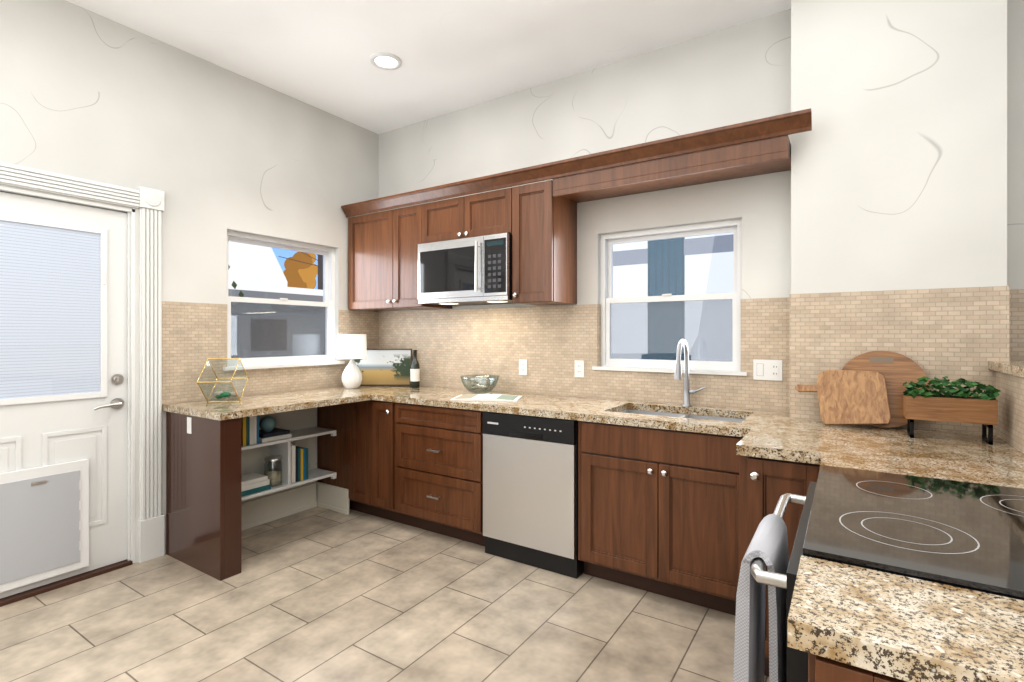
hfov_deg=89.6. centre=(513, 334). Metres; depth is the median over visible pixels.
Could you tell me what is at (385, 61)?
recessed light
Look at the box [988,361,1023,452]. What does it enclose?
wall
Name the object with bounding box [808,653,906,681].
base cabinet
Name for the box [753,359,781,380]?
outlet
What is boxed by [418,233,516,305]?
microwave
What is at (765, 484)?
base cabinet
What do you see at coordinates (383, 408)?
base cabinet
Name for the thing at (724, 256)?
backdrop
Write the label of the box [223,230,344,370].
window
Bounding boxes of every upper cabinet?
[346,204,408,310]
[397,200,451,309]
[421,184,512,243]
[512,176,580,305]
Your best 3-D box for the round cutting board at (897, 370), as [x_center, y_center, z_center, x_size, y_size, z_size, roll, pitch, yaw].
[1.685,0.246,2.355,0.350,0.348,0.077,0,0,33]
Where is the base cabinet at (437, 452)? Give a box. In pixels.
[392,402,484,545]
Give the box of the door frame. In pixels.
[0,162,164,606]
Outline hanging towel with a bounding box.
[733,514,788,681]
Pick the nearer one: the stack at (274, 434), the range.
the range
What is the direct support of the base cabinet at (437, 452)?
on the floor
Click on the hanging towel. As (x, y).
(768, 545)
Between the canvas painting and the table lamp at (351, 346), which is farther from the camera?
the canvas painting
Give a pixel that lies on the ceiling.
(453, 55)
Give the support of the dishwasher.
on the floor
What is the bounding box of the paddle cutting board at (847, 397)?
[795,370,890,424]
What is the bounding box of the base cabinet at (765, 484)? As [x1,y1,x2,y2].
[739,455,819,676]
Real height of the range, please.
0.926 m
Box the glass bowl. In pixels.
[460,374,498,392]
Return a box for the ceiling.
[66,0,790,133]
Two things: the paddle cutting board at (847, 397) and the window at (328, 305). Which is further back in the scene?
the window at (328, 305)
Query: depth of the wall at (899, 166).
2.36 m
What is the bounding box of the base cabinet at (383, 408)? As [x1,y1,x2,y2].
[376,401,391,520]
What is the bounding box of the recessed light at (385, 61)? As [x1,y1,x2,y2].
[370,52,401,69]
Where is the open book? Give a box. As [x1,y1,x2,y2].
[450,394,521,401]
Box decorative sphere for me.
[260,416,275,431]
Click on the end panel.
(203, 495)
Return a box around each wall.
[0,0,378,562]
[379,0,1023,311]
[379,286,1023,434]
[791,0,1006,293]
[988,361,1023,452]
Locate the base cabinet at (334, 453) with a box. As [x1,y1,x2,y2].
[316,403,351,514]
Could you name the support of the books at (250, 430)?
in the bookshelf unit
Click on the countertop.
(907, 629)
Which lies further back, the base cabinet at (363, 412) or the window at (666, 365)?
the base cabinet at (363, 412)
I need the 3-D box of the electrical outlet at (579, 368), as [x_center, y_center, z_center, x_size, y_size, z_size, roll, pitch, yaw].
[0.449,0.230,3.500,0.070,0.114,0.008,0,0,33]
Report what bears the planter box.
on the countertop
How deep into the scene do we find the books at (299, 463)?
3.64 m
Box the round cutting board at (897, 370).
[842,351,930,427]
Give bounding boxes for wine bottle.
[410,350,419,387]
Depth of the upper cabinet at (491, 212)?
3.58 m
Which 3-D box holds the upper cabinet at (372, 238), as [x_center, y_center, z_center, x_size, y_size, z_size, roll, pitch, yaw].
[-1.032,-0.593,4.260,0.584,0.765,0.350,0,0,33]
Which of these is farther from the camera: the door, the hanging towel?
the door
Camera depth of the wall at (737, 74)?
3.21 m
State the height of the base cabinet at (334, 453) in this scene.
0.872 m
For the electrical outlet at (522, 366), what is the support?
attached to the tiled wall at (967, 334)
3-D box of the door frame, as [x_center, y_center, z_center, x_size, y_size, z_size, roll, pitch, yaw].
[-2.501,0.233,2.686,0.200,2.205,1.175,0,0,33]
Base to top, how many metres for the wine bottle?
0.300 m
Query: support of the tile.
attached to the wall at (214, 152)
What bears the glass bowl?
on the countertop
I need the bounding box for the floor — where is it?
[0,506,768,681]
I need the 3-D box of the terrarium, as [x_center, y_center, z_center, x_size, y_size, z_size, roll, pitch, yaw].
[-1.814,0.283,3.229,0.198,0.276,0.276,0,0,-7]
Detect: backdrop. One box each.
[228,241,324,357]
[611,232,733,361]
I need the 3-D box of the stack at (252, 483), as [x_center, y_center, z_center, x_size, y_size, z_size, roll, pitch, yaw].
[-1.773,0.989,3.420,0.200,0.090,0.225,0,0,33]
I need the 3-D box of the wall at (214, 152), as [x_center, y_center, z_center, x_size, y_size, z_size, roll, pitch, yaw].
[-2.572,-0.225,2.612,0.160,3.120,5.120,0,0,33]
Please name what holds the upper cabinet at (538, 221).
attached to the wall at (737, 74)
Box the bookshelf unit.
[241,408,336,530]
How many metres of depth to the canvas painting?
4.27 m
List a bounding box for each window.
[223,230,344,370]
[592,219,746,375]
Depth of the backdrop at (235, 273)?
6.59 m
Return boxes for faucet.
[674,339,704,406]
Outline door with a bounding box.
[0,192,126,598]
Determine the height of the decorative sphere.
0.104 m
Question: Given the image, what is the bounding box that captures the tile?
[162,301,378,409]
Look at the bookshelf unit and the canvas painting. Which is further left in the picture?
the bookshelf unit
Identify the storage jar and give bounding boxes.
[264,455,281,486]
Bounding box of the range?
[750,465,1023,681]
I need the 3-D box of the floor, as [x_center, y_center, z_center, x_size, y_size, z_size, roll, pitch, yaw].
[-0.157,1.365,1.044,5.920,0.060,5.120,0,0,33]
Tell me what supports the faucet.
on the countertop
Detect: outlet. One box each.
[519,359,526,374]
[575,360,583,376]
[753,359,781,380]
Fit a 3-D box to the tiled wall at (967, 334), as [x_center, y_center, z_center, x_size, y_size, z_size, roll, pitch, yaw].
[1.095,0.565,2.966,5.594,1.540,0.300,0,0,33]
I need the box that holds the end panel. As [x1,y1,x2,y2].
[166,411,240,580]
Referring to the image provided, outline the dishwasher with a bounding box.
[483,411,583,578]
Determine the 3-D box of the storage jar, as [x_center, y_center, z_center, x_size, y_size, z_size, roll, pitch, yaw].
[-1.660,0.938,3.558,0.110,0.192,0.110,0,0,33]
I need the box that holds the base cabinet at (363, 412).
[352,400,375,515]
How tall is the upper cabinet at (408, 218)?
0.765 m
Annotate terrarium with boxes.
[197,358,248,401]
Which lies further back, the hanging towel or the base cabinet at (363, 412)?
the base cabinet at (363, 412)
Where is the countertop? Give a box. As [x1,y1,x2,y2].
[163,385,1023,681]
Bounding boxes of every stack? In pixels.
[241,472,270,496]
[259,428,291,442]
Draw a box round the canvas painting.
[350,349,411,385]
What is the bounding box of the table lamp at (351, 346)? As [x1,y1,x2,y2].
[337,334,366,388]
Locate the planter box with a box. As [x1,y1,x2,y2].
[903,376,999,444]

